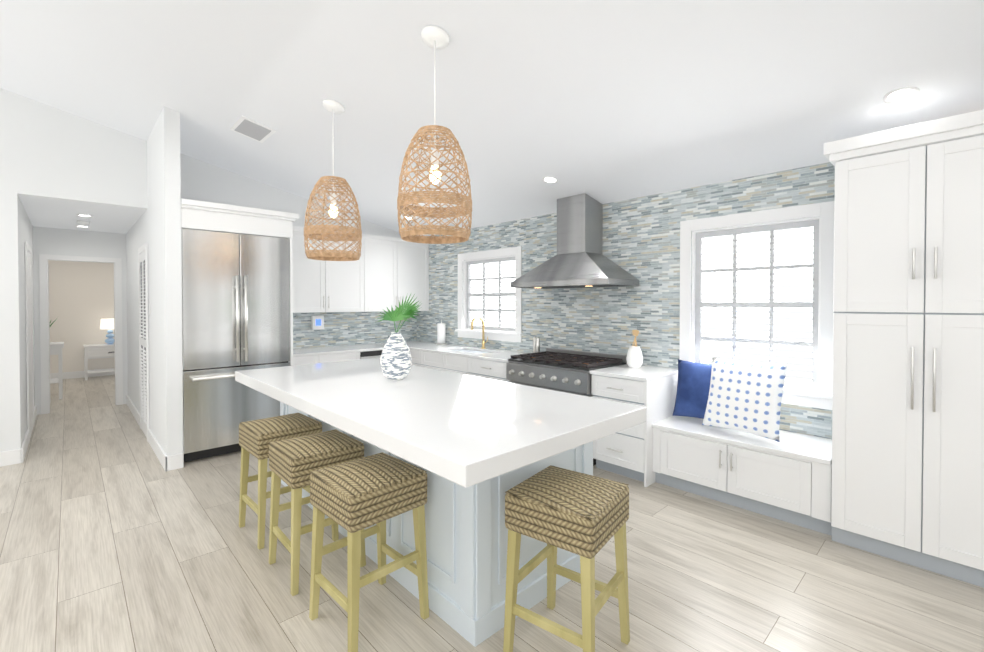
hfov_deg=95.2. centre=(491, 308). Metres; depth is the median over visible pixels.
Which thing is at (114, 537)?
floor
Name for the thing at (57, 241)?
wall
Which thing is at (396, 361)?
vase
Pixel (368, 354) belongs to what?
dishwasher
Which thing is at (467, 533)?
kitchen island
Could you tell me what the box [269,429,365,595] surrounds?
stool
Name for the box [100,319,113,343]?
table lamp
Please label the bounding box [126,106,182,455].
wall
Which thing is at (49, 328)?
door
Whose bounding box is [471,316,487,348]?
faucet
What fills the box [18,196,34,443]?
wall
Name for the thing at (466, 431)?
island countertop
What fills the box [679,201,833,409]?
window
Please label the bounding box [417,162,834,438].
wall
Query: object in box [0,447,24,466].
baseboard
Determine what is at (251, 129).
ceiling vent
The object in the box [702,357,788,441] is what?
printed pillow
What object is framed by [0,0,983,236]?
ceiling
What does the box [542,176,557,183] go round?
recessed light
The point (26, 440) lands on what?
baseboard
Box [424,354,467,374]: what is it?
base cabinet
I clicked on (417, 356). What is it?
base cabinet
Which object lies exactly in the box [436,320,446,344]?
paper towel
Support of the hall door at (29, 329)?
in the wall at (25, 230)
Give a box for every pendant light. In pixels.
[304,99,361,260]
[397,25,471,243]
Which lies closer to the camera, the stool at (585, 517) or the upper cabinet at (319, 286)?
the stool at (585, 517)
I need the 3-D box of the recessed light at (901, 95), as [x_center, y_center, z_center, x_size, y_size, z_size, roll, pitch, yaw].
[2.230,-1.162,2.447,0.148,0.035,0.150,-1,1,-43]
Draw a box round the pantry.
[823,109,983,587]
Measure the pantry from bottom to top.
2.420 m
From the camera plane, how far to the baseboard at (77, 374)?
8.71 m
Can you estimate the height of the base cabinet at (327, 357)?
0.840 m
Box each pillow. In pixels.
[672,359,711,418]
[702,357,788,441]
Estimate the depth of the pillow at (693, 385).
3.67 m
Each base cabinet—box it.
[293,354,323,365]
[324,350,363,362]
[410,350,423,366]
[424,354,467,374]
[468,358,508,381]
[591,374,679,486]
[652,416,831,535]
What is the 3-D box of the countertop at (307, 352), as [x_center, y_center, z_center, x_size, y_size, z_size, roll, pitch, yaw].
[-2.022,0.528,5.775,1.600,0.030,0.636,-1,1,-43]
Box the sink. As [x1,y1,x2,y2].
[460,346,491,353]
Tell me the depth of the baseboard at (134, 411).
5.78 m
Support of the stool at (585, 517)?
on the floor
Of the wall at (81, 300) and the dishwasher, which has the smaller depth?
the dishwasher
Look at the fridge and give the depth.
4.24 m
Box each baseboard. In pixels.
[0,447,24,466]
[22,405,36,454]
[50,371,114,378]
[126,395,139,425]
[148,429,168,470]
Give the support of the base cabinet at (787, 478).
on the floor
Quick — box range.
[506,348,626,465]
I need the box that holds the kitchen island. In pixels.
[280,402,592,646]
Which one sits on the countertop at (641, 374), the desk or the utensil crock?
the utensil crock
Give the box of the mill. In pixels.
[534,337,539,352]
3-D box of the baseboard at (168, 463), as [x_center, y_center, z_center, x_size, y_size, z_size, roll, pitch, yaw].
[-3.215,1.337,4.306,0.016,0.130,1.160,-1,1,-43]
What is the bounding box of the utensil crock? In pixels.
[626,330,642,367]
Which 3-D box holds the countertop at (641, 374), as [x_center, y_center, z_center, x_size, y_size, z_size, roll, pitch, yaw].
[1.266,0.551,3.933,0.656,0.030,0.527,-1,1,-43]
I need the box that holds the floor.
[0,375,983,651]
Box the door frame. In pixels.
[39,254,122,413]
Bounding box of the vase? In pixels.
[375,293,419,379]
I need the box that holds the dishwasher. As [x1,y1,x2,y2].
[364,350,382,358]
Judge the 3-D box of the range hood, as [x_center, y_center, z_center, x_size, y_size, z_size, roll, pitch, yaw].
[0.798,-0.668,4.508,0.536,0.907,1.184,-1,1,-43]
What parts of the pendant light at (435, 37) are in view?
lamp shade, cord, bulb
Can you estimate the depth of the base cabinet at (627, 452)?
3.70 m
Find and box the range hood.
[511,193,638,288]
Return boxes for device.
[311,316,323,329]
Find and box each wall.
[0,88,400,451]
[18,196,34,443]
[33,226,127,414]
[48,260,114,372]
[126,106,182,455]
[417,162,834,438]
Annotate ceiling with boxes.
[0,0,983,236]
[19,196,145,233]
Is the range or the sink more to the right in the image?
the range
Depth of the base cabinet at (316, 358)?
5.27 m
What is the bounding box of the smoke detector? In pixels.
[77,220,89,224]
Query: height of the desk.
0.840 m
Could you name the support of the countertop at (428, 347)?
on the base cabinet at (446, 362)
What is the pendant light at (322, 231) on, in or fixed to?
hanging from the ceiling at (605, 101)
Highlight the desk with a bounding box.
[50,342,63,398]
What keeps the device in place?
attached to the wall tiles
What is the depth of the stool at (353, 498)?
1.99 m
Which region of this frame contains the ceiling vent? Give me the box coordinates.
[230,116,275,142]
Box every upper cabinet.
[292,226,371,312]
[368,234,428,311]
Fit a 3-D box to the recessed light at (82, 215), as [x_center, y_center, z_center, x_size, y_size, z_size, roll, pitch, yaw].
[-4.612,-1.054,5.083,0.140,0.005,0.140,-1,1,-43]
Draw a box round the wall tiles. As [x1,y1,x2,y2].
[293,311,416,348]
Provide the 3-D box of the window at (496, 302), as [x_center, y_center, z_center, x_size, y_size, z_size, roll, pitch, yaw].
[0.041,-0.184,5.903,0.360,1.548,1.611,-1,1,-43]
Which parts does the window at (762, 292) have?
sash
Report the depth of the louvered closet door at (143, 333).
4.94 m
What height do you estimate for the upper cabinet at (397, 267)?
1.047 m
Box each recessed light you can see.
[77,214,92,216]
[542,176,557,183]
[883,86,919,103]
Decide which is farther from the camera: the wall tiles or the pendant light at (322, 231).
the wall tiles
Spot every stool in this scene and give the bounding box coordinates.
[239,413,321,549]
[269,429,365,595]
[309,452,428,651]
[503,465,629,651]
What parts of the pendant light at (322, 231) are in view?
lamp shade, cord, bulb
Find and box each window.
[455,246,522,342]
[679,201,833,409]
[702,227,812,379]
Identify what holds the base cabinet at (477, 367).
on the floor
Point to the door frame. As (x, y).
(44, 332)
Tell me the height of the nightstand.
0.645 m
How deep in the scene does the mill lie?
5.02 m
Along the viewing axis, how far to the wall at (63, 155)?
4.27 m
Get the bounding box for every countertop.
[235,358,645,489]
[293,343,385,357]
[406,342,523,361]
[590,364,677,381]
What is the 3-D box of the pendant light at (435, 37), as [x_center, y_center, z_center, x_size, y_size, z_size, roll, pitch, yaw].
[-0.322,-0.971,2.532,0.422,1.159,0.422,-1,1,-43]
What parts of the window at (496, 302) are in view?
sash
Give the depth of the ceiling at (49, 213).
5.09 m
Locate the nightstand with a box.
[83,344,114,380]
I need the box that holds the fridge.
[181,199,298,466]
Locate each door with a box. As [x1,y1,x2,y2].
[25,241,34,442]
[48,264,50,402]
[138,243,148,441]
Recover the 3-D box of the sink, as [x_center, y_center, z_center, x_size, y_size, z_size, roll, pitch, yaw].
[-0.271,0.639,5.604,0.404,0.212,0.754,-1,1,-43]
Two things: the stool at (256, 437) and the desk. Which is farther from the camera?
the desk

